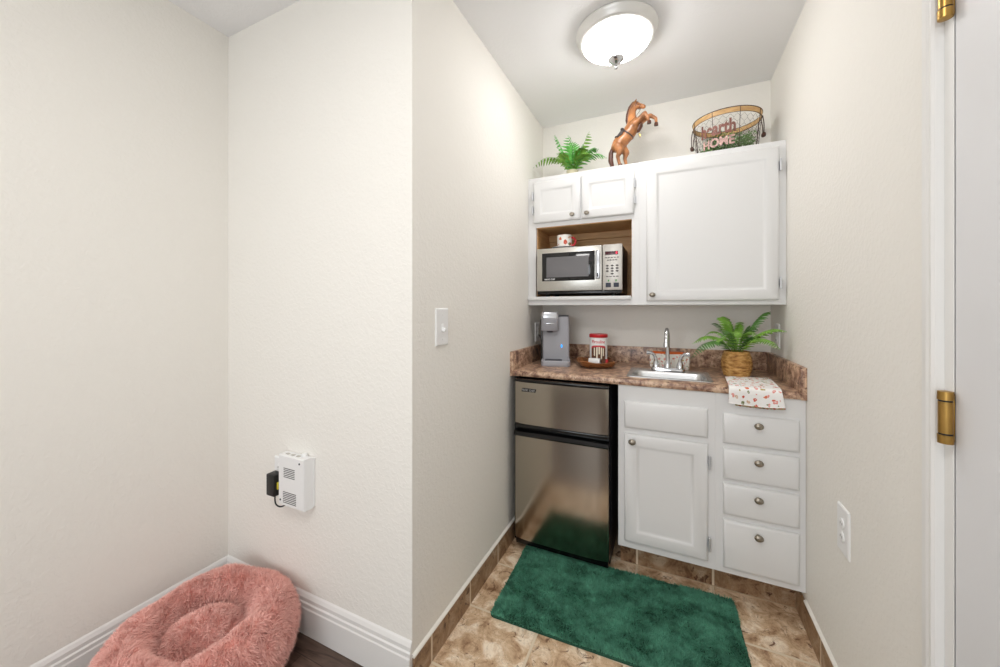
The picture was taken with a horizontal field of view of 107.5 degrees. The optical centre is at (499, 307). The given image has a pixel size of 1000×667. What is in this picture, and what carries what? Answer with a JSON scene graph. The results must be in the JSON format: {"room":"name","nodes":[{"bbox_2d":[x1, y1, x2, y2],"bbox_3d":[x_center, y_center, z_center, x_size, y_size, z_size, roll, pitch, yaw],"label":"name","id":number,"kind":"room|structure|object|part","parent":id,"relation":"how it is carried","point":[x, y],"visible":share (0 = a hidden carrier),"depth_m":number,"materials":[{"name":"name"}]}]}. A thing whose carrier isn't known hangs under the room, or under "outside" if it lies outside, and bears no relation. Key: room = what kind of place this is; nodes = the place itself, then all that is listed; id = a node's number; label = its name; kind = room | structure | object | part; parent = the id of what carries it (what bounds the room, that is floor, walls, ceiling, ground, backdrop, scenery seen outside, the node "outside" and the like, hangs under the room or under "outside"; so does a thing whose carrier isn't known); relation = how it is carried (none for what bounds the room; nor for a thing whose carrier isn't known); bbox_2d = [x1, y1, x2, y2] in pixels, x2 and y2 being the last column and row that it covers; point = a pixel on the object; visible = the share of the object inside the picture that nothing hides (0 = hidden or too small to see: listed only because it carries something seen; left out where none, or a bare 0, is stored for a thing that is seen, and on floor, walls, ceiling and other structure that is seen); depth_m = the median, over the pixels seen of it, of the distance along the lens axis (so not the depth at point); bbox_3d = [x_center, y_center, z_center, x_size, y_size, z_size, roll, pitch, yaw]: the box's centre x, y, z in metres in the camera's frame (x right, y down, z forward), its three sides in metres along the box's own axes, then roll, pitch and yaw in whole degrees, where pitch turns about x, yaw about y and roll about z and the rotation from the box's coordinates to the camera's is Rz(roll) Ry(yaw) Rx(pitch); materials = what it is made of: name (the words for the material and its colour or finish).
{"room":"kitchenette","nodes":[
{"label":"kitchenette","id":0,"kind":"room"},
{"bbox_2d":[0,0,227,666],"bbox_3d":[-1.933,0.055,0.159,0.100,2.502,3.473,0,0,25],"label":"wall","id":1,"kind":"structure","parent":0,"point":[114,113],"depth_m":1.26,"materials":[{"name":"white paint"}]},
{"bbox_2d":[29,555,227,666],"bbox_3d":[-1.901,1.171,0.090,0.015,0.152,3.373,0,0,25],"label":"baseboard","id":2,"kind":"structure","parent":1,"relation":"attached to","point":[78,653],"depth_m":1.23,"materials":[{"name":"white paint"}]},
{"bbox_2d":[228,0,429,653],"bbox_3d":[-0.725,0.055,1.460,1.007,2.502,0.100,0,0,25],"label":"wall","id":3,"kind":"structure","parent":0,"point":[329,100],"depth_m":1.35,"materials":[{"name":"white paint"}]},
{"bbox_2d":[266,470,284,506],"bbox_3d":[-0.871,0.718,1.441,0.092,0.127,0.038,0,0,25],"label":"power adapter","id":4,"kind":"object","parent":3,"relation":"attached to","point":[272,478],"visible":0.67,"depth_m":1.43,"materials":[{"name":"black plastic"}]},
{"bbox_3d":[-0.859,0.759,1.437,0.068,0.045,0.012,0,0,17],"label":"cord","id":5,"kind":"part","parent":4,"relation":"part of","materials":[{"name":"black plastic"}]},
{"bbox_2d":[275,455,278,470],"bbox_3d":[-0.880,0.661,1.471,0.074,0.120,0.009,0,0,25],"label":"wall outlet","id":6,"kind":"object","parent":3,"relation":"attached to","point":[276,457],"visible":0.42,"depth_m":1.48,"materials":[{"name":"white plastic"}]},
{"bbox_2d":[279,451,314,511],"bbox_3d":[-0.779,0.658,1.404,0.149,0.201,0.045,0,0,25],"label":"detector","id":7,"kind":"object","parent":3,"relation":"attached to","point":[296,470],"visible":1,"depth_m":1.38,"materials":[{"name":"white plastic"}]},
{"bbox_2d":[227,555,411,666],"bbox_3d":[-0.749,1.171,1.407,1.007,0.152,0.015,0,0,25],"label":"baseboard","id":8,"kind":"structure","parent":3,"relation":"attached to","point":[362,641],"depth_m":1.30,"materials":[{"name":"white paint"}]},
{"bbox_2d":[430,0,542,629],"bbox_3d":[-0.025,0.055,1.895,0.100,2.502,1.276,0,0,25],"label":"wall","id":9,"kind":"structure","parent":0,"point":[486,144],"depth_m":1.56,"materials":[{"name":"white paint"}]},
{"bbox_2d":[435,308,447,345],"bbox_3d":[-0.207,0.072,1.352,0.022,0.137,0.081,0,0,25],"label":"light switch","id":10,"kind":"object","parent":9,"relation":"attached to","point":[441,314],"visible":1,"depth_m":1.35,"materials":[{"name":"white plastic"}]},
{"bbox_2d":[412,521,514,666],"bbox_3d":[0.004,1.198,1.827,0.009,0.097,1.376,0,0,25],"label":"baseboard","id":11,"kind":"structure","parent":9,"relation":"attached to","point":[429,651],"depth_m":1.47,"materials":[{"name":"tile"}]},
{"bbox_2d":[412,516,514,658],"bbox_3d":[0.004,1.144,1.827,0.009,0.012,1.376,0,0,25],"label":"trim","id":12,"kind":"structure","parent":9,"relation":"attached to","point":[418,649],"depth_m":1.45,"materials":[{"name":"white wood"}]},
{"bbox_2d":[510,343,540,375],"bbox_3d":[0.178,0.299,2.194,0.018,0.128,0.562,0,0,25],"label":"backsplash","id":13,"kind":"structure","parent":9,"relation":"attached to","point":[519,358],"depth_m":2.09,"materials":[{"name":"brown stone"}]},
{"bbox_2d":[535,322,538,341],"bbox_3d":[0.239,0.157,2.338,0.009,0.120,0.077,0,0,25],"label":"wall outlet","id":14,"kind":"object","parent":9,"relation":"attached to","point":[536,323],"visible":1,"depth_m":2.32,"materials":[{"name":"white plastic"}]},
{"bbox_2d":[168,0,805,127],"bbox_3d":[-0.594,-1.236,0.245,2.459,0.080,4.949,0,0,25],"label":"ceiling","id":15,"kind":"structure","parent":0,"point":[697,47],"depth_m":1.68,"materials":[{"name":"white paint"}]},
{"bbox_2d":[576,0,658,69],"bbox_3d":[0.503,-1.113,1.590,0.340,0.164,0.340,0,0,25],"label":"ceiling light","id":16,"kind":"object","parent":15,"relation":"attached to","point":[616,32],"visible":1,"depth_m":1.51,"materials":[{"name":"white glass"}]},
{"bbox_3d":[0.503,-1.109,1.590,0.278,0.093,0.278,0,0,25],"label":"lamp shade","id":17,"kind":"part","parent":16,"relation":"part of","materials":[{"name":"white glass"}]},
{"bbox_2d":[284,532,820,666],"bbox_3d":[-0.594,1.276,0.245,2.259,0.060,4.749,0,0,25],"label":"floor","id":18,"kind":"structure","parent":0,"point":[775,635],"depth_m":1.37,"materials":[{"name":"tile"}]},
{"bbox_2d":[89,563,301,666],"bbox_3d":[-0.992,1.127,1.220,0.588,0.266,0.576,0,0,25],"label":"pet bed","id":19,"kind":"object","parent":18,"relation":"on","point":[236,615],"visible":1,"depth_m":1.22,"materials":[{"name":"pink fur"}]},
{"bbox_2d":[163,612,236,661],"bbox_3d":[-0.990,1.107,1.226,0.314,0.118,0.314,0,0,25],"label":"cushion","id":20,"kind":"object","parent":19,"relation":"on","point":[186,635],"depth_m":1.20,"materials":[{"name":"pink fur"}]},
{"bbox_2d":[514,376,617,567],"bbox_3d":[0.389,0.807,2.039,0.494,0.878,0.548,0,0,25],"label":"mini fridge","id":21,"kind":"object","parent":18,"relation":"on","point":[566,431],"visible":0.98,"depth_m":1.78,"materials":[{"name":"silver metal"}]},
{"bbox_3d":[0.146,0.420,1.857,0.080,0.018,0.004,0,0,25],"label":"name plate","id":22,"kind":"part","parent":21,"relation":"part of","materials":[{"name":"black plastic"}]},
{"bbox_3d":[0.290,0.921,1.797,0.468,0.526,0.014,0,0,25],"label":"steel panel","id":23,"kind":"part","parent":21,"relation":"part of","materials":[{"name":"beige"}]},
{"bbox_3d":[0.295,0.643,1.808,0.470,0.030,0.049,0,0,25],"label":"handle","id":24,"kind":"part","parent":21,"relation":"part of","materials":[{"name":"black plastic"}]},
{"bbox_3d":[0.290,0.488,1.797,0.468,0.212,0.014,0,0,25],"label":"steel panel","id":25,"kind":"part","parent":21,"relation":"part of","materials":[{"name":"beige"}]},
{"bbox_3d":[0.297,0.612,1.812,0.470,0.034,0.052,0,0,25],"label":"handle","id":26,"kind":"part","parent":21,"relation":"part of","materials":[{"name":"black plastic"}]},
{"bbox_3d":[0.299,0.375,1.817,0.472,0.012,0.049,0,0,25],"label":"trim","id":27,"kind":"part","parent":21,"relation":"part of","materials":[{"name":"black plastic"}]},
{"bbox_3d":[0.301,1.201,1.822,0.464,0.032,0.038,0,0,25],"label":"kick plate","id":28,"kind":"part","parent":21,"relation":"part of","materials":[{"name":"black plastic"}]},
{"bbox_3d":[0.300,0.488,1.819,0.472,0.212,0.036,0,0,25],"label":"freezer door","id":29,"kind":"part","parent":21,"relation":"part of","materials":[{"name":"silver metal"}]},
{"bbox_3d":[0.300,0.921,1.819,0.472,0.526,0.036,0,0,25],"label":"fridge door","id":30,"kind":"part","parent":21,"relation":"part of","materials":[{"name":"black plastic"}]},
{"bbox_2d":[490,545,751,666],"bbox_3d":[0.472,1.240,1.516,0.942,0.032,0.488,0,0,23],"label":"bath mat","id":31,"kind":"object","parent":18,"relation":"on","point":[626,617],"visible":1,"depth_m":1.47,"materials":[{"name":"green fabric"}]},
{"bbox_2d":[618,384,714,569],"bbox_3d":[0.837,0.740,1.861,0.396,0.754,0.577,0,0,25],"label":"base cabinet","id":32,"kind":"object","parent":18,"relation":"on","point":[666,437],"visible":0.96,"depth_m":1.63,"materials":[{"name":"white paint"}]},
{"bbox_3d":[0.601,0.613,1.669,0.032,0.026,0.030,0,0,25],"label":"knob","id":33,"kind":"part","parent":32,"relation":"part of","materials":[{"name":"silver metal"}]},
{"bbox_2d":[510,343,806,400],"bbox_3d":[0.738,0.299,1.936,1.251,0.128,0.562,0,0,25],"label":"countertop","id":34,"kind":"structure","parent":32,"relation":"on","point":[790,377],"depth_m":1.90,"materials":[{"name":"brown stone"}]},
{"bbox_2d":[539,312,569,366],"bbox_3d":[0.322,0.179,2.204,0.193,0.305,0.302,0,0,10],"label":"coffee maker","id":35,"kind":"object","parent":34,"relation":"on","point":[554,336],"visible":1,"depth_m":2.12,"materials":[{"name":"grey"}]},
{"bbox_3d":[0.257,0.199,2.232,0.012,0.258,0.135,0,0,10],"label":"water tank","id":36,"kind":"part","parent":35,"relation":"part of","materials":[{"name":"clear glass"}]},
{"bbox_3d":[0.289,0.043,2.122,0.097,0.033,0.092,0,0,10],"label":"lid","id":37,"kind":"part","parent":35,"relation":"part of","materials":[{"name":"silver metal"}]},
{"bbox_2d":[545,359,561,360],"bbox_3d":[0.305,0.300,2.093,0.095,0.002,0.064,0,0,10],"label":"drip tray","id":38,"kind":"object","parent":35,"relation":"on","point":[545,359],"depth_m":2.08,"materials":[{"name":"grey metal"}]},
{"bbox_2d":[576,357,616,367],"bbox_3d":[0.540,0.311,2.063,0.206,0.042,0.206,0,0,5],"label":"wooden tray","id":39,"kind":"object","parent":34,"relation":"on","point":[583,361],"visible":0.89,"depth_m":1.98,"materials":[{"name":"brown wood"}]},
{"bbox_2d":[588,358,599,362],"bbox_3d":[0.519,0.300,2.018,0.060,0.040,0.032,0,0,25],"label":"box","id":40,"kind":"object","parent":39,"relation":"on","point":[592,360],"visible":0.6,"depth_m":2.01,"materials":[{"name":"white plastic"}]},
{"bbox_2d":[589,333,607,362],"bbox_3d":[0.560,0.235,2.087,0.102,0.169,0.102,0,0,25],"label":"canister","id":41,"kind":"object","parent":39,"relation":"on","point":[598,341],"visible":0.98,"depth_m":2.04,"materials":[{"name":"white plastic"}]},
{"bbox_2d":[592,347,604,362],"bbox_3d":[0.549,0.262,2.051,0.073,0.092,0.024,0,0,25],"label":"picture","id":42,"kind":"object","parent":41,"relation":"attached to","point":[597,352],"depth_m":2.04},
{"bbox_3d":[0.560,0.161,2.087,0.102,0.019,0.102,0,0,25],"label":"lid","id":43,"kind":"part","parent":41,"relation":"part of","materials":[{"name":"red plastic"}]},
{"bbox_2d":[646,328,689,371],"bbox_3d":[0.853,0.215,1.865,0.206,0.222,0.130,0,0,25],"label":"faucet","id":44,"kind":"object","parent":34,"relation":"on","point":[679,367],"visible":1,"depth_m":1.88,"materials":[{"name":"silver metal"}]},
{"bbox_3d":[0.805,0.270,1.929,0.065,0.085,0.039,0,0,25],"label":"lever handle","id":45,"kind":"part","parent":44,"relation":"part of","materials":[{"name":"silver metal"}]},
{"bbox_3d":[0.846,0.207,1.864,0.034,0.206,0.121,0,0,31],"label":"spout","id":46,"kind":"part","parent":44,"relation":"part of","materials":[{"name":"silver metal"}]},
{"bbox_3d":[0.869,0.318,1.901,0.160,0.018,0.052,0,0,25],"label":"plate","id":47,"kind":"part","parent":44,"relation":"part of","materials":[{"name":"silver metal"}]},
{"bbox_3d":[0.933,0.270,1.870,0.065,0.085,0.039,0,0,25],"label":"lever handle","id":48,"kind":"part","parent":44,"relation":"part of","materials":[{"name":"silver metal"}]},
{"bbox_2d":[626,367,712,382],"bbox_3d":[0.829,0.406,1.811,0.368,0.158,0.277,0,0,25],"label":"sink","id":49,"kind":"object","parent":34,"relation":"in","point":[696,376],"visible":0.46,"depth_m":1.84,"materials":[{"name":"silver metal"}]},
{"bbox_2d":[650,351,689,369],"bbox_3d":[0.916,0.286,1.984,0.200,0.092,0.045,0,0,25],"label":"folded cloth","id":50,"kind":"object","parent":34,"relation":"on","point":[674,356],"visible":0.57,"depth_m":1.96,"materials":[{"name":"fabric"}]},
{"bbox_2d":[691,312,786,376],"bbox_3d":[1.111,0.175,1.745,0.372,0.309,0.305,0,0,25],"label":"potted fern","id":51,"kind":"object","parent":34,"relation":"on","point":[737,363],"visible":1,"depth_m":1.73,"materials":[{"name":"green plant"}]},
{"bbox_2d":[725,376,785,409],"bbox_3d":[1.095,0.367,1.605,0.200,0.083,0.302,0,0,25],"label":"dish towel","id":52,"kind":"object","parent":34,"relation":"on","point":[752,392],"visible":1,"depth_m":1.49,"materials":[{"name":"fabric"}]},
{"bbox_3d":[0.732,0.495,1.635,0.338,0.123,0.018,0,0,25],"label":"false drawer","id":53,"kind":"part","parent":32,"relation":"part of","materials":[{"name":"white paint"}]},
{"bbox_3d":[0.732,0.832,1.635,0.339,0.498,0.018,0,0,25],"label":"door","id":54,"kind":"part","parent":32,"relation":"part of","materials":[{"name":"white paint"}]},
{"bbox_2d":[621,545,795,608],"bbox_3d":[0.912,1.183,1.669,0.694,0.128,0.012,0,0,25],"label":"baseboard","id":55,"kind":"structure","parent":32,"relation":"attached to","point":[785,596],"depth_m":1.64,"materials":[{"name":"tile"}]},
{"bbox_2d":[715,393,805,592],"bbox_3d":[1.156,0.740,1.714,0.306,0.754,0.577,0,0,25],"label":"base cabinet","id":56,"kind":"object","parent":18,"relation":"on","point":[760,454],"visible":0.94,"depth_m":1.48,"materials":[{"name":"white paint"}]},
{"bbox_3d":[1.036,0.923,1.468,0.032,0.026,0.030,0,0,25],"label":"knob","id":57,"kind":"part","parent":56,"relation":"part of","materials":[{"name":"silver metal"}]},
{"bbox_3d":[1.036,0.773,1.468,0.032,0.026,0.030,0,0,25],"label":"knob","id":58,"kind":"part","parent":56,"relation":"part of","materials":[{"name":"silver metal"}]},
{"bbox_3d":[1.036,0.625,1.468,0.032,0.026,0.030,0,0,25],"label":"knob","id":59,"kind":"part","parent":56,"relation":"part of","materials":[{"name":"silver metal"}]},
{"bbox_3d":[1.036,0.476,1.468,0.032,0.026,0.030,0,0,25],"label":"knob","id":60,"kind":"part","parent":56,"relation":"part of","materials":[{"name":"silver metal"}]},
{"bbox_3d":[1.054,0.989,1.487,0.257,0.202,0.018,0,0,25],"label":"drawer","id":61,"kind":"part","parent":56,"relation":"part of","materials":[{"name":"white paint"}]},
{"bbox_3d":[1.054,0.800,1.487,0.257,0.130,0.018,0,0,25],"label":"drawer","id":62,"kind":"part","parent":56,"relation":"part of","materials":[{"name":"white paint"}]},
{"bbox_3d":[1.054,0.653,1.487,0.257,0.129,0.018,0,0,25],"label":"drawer","id":63,"kind":"part","parent":56,"relation":"part of","materials":[{"name":"white paint"}]},
{"bbox_3d":[1.054,0.506,1.487,0.257,0.125,0.018,0,0,25],"label":"drawer","id":64,"kind":"part","parent":56,"relation":"part of","materials":[{"name":"white paint"}]},
{"bbox_2d":[543,80,770,351],"bbox_3d":[0.877,0.055,2.237,1.452,2.502,0.100,0,0,25],"label":"wall","id":65,"kind":"structure","parent":0,"point":[625,325],"depth_m":2.15,"materials":[{"name":"white paint"}]},
{"bbox_2d":[528,162,638,304],"bbox_3d":[0.501,-0.389,2.172,0.622,0.753,0.330,0,0,25],"label":"upper cabinet","id":66,"kind":"object","parent":65,"relation":"attached to","point":[600,206],"visible":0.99,"depth_m":2.08,"materials":[{"name":"white paint"}]},
{"bbox_3d":[0.325,-0.615,2.115,0.276,0.241,0.018,0,0,25],"label":"door","id":67,"kind":"part","parent":66,"relation":"part of","materials":[{"name":"white paint"}]},
{"bbox_2d":[536,132,604,172],"bbox_3d":[0.413,-0.895,2.161,0.430,0.260,0.200,0,0,25],"label":"fern","id":68,"kind":"object","parent":66,"relation":"on","point":[574,158],"visible":0.98,"depth_m":2.12,"materials":[{"name":"green plant"}]},
{"bbox_2d":[566,169,577,172],"bbox_3d":[0.425,-0.782,2.155,0.070,0.034,0.070,0,0,25],"label":"pot","id":69,"kind":"object","parent":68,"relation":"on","point":[568,170],"depth_m":2.13,"materials":[{"name":"beige ceramic"}]},
{"bbox_2d":[537,243,626,296],"bbox_3d":[0.488,-0.200,2.167,0.476,0.276,0.309,0,0,25],"label":"microwave","id":70,"kind":"object","parent":66,"relation":"in","point":[594,269],"visible":0.98,"depth_m":2.03,"materials":[{"name":"silver metal"}]},
{"bbox_2d":[552,246,575,247],"bbox_3d":[0.382,-0.345,2.169,0.151,0.014,0.151,0,0,25],"label":"saucer","id":71,"kind":"object","parent":70,"relation":"on","point":[556,246],"visible":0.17,"depth_m":2.11,"materials":[{"name":"white ceramic"}]},
{"bbox_2d":[557,234,576,245],"bbox_3d":[0.386,-0.383,2.161,0.088,0.080,0.105,0,0,-28],"label":"mug","id":72,"kind":"object","parent":71,"relation":"on","point":[564,239],"visible":0.78,"depth_m":2.13,"materials":[{"name":"ceramic"}]},
{"bbox_3d":[0.388,-0.215,2.074,0.371,0.246,0.028,0,0,25],"label":"door","id":73,"kind":"part","parent":70,"relation":"part of","materials":[{"name":"silver metal"}]},
{"bbox_3d":[0.442,-0.083,2.066,0.476,0.018,0.040,0,0,25],"label":"trim","id":74,"kind":"part","parent":70,"relation":"part of","materials":[{"name":"black plastic"}]},
{"bbox_3d":[0.529,-0.232,1.987,0.026,0.155,0.014,0,0,25],"label":"handle","id":75,"kind":"part","parent":70,"relation":"part of","materials":[{"name":"silver metal"}]},
{"bbox_3d":[0.605,-0.215,1.974,0.102,0.246,0.028,0,0,25],"label":"control panel","id":76,"kind":"part","parent":70,"relation":"part of","materials":[{"name":"silver metal"}]},
{"bbox_3d":[0.583,-0.615,1.996,0.277,0.241,0.018,0,0,25],"label":"door","id":77,"kind":"part","parent":66,"relation":"part of","materials":[{"name":"white paint"}]},
{"bbox_2d":[608,99,657,166],"bbox_3d":[0.721,-0.945,1.995,0.255,0.359,0.088,0,0,25],"label":"horse figurine","id":78,"kind":"object","parent":66,"relation":"on","point":[634,125],"visible":1,"depth_m":1.98,"materials":[{"name":"brown"}]},
{"bbox_2d":[569,344,766,370],"bbox_3d":[0.851,0.299,2.183,1.212,0.128,0.018,0,0,25],"label":"backsplash","id":79,"kind":"structure","parent":65,"relation":"attached to","point":[630,354],"depth_m":2.16,"materials":[{"name":"brown stone"}]},
{"bbox_2d":[639,140,785,304],"bbox_3d":[1.069,-0.389,1.911,0.628,0.753,0.330,0,0,25],"label":"upper cabinet","id":80,"kind":"object","parent":65,"relation":"attached to","point":[712,224],"visible":1,"depth_m":1.78,"materials":[{"name":"white paint"}]},
{"bbox_2d":[690,105,765,152],"bbox_3d":[1.166,-0.866,1.888,0.332,0.199,0.280,0,0,25],"label":"wire basket","id":81,"kind":"object","parent":80,"relation":"on","point":[753,108],"visible":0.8,"depth_m":1.80,"materials":[{"name":"brown metal"}]},
{"bbox_3d":[1.302,-0.895,1.818,0.011,0.093,0.049,0,0,28],"label":"handle","id":82,"kind":"part","parent":81,"relation":"part of","materials":[{"name":"metal"}]},
{"bbox_2d":[699,128,757,152],"bbox_3d":[1.163,-0.831,1.888,0.272,0.132,0.244,0,0,25],"label":"greenery","id":83,"kind":"object","parent":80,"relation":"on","point":[745,139],"visible":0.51,"depth_m":1.82,"materials":[{"name":"green plant"}]},
{"bbox_2d":[721,350,752,376],"bbox_3d":[1.141,0.270,1.770,0.130,0.120,0.130,0,0,25],"label":"pot","id":84,"kind":"object","parent":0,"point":[737,363],"depth_m":1.72,"materials":[{"name":"beige wicker"}]},
{"bbox_2d":[771,0,955,666],"bbox_3d":[0.477,0.055,-0.248,0.100,2.502,4.749,0,0,25],"label":"wall","id":85,"kind":"structure","parent":0,"point":[846,82],"depth_m":1.02,"materials":[{"name":"white paint"}]},
{"bbox_2d":[775,324,779,348],"bbox_3d":[1.360,0.141,1.801,0.009,0.120,0.070,0,0,25],"label":"wall outlet","id":86,"kind":"object","parent":85,"relation":"attached to","point":[777,326],"visible":0.81,"depth_m":1.79,"materials":[{"name":"white plastic"}]},
{"bbox_2d":[767,352,806,400],"bbox_3d":[1.298,0.299,1.679,0.020,0.128,0.562,0,0,25],"label":"backsplash","id":87,"kind":"structure","parent":85,"relation":"attached to","point":[793,374],"depth_m":1.56,"materials":[{"name":"brown stone"}]},
{"bbox_2d":[796,591,832,666],"bbox_3d":[1.150,1.198,1.345,0.009,0.097,1.293,0,0,25],"label":"baseboard","id":88,"kind":"structure","parent":85,"relation":"attached to","point":[822,656],"depth_m":1.34,"materials":[{"name":"tile"}]},
{"bbox_2d":[803,599,837,666],"bbox_3d":[1.035,1.144,1.095,0.009,0.012,0.744,0,0,25],"label":"trim","id":89,"kind":"structure","parent":85,"relation":"attached to","point":[811,614],"depth_m":1.28,"materials":[{"name":"white wood"}]},
{"bbox_2d":[837,501,850,561],"bbox_3d":[1.046,0.680,1.120,0.009,0.142,0.081,0,0,25],"label":"wall outlet","id":90,"kind":"object","parent":85,"relation":"attached to","point":[843,516],"visible":1,"depth_m":1.10,"materials":[{"name":"white plastic"}]},
{"bbox_2d":[839,518,843,528],"bbox_3d":[1.044,0.660,1.121,0.003,0.031,0.031,0,0,25],"label":"receptacle","id":91,"kind":"object","parent":90,"relation":"attached to","point":[841,520],"depth_m":1.12,"materials":[{"name":"grey plastic"}]},
{"bbox_2d":[839,531,843,541],"bbox_3d":[1.044,0.701,1.121,0.003,0.031,0.031,0,0,25],"label":"receptacle","id":92,"kind":"object","parent":90,"relation":"attached to","point":[841,533],"depth_m":1.12,"materials":[{"name":"grey plastic"}]},
{"bbox_2d":[922,0,955,666],"bbox_3d":[0.728,0.200,0.318,0.118,2.094,0.926,0,0,25],"label":"trim","id":93,"kind":"structure","parent":85,"relation":"attached to","point":[938,39],"depth_m":0.72,"materials":[{"name":"white paint"}]},
{"bbox_2d":[937,0,999,666],"bbox_3d":[0.698,0.230,0.337,0.060,2.018,0.790,0,0,25],"label":"door","id":94,"kind":"structure","parent":85,"relation":"in","point":[977,21],"depth_m":0.64,"materials":[{"name":"white paint"}]}
]}

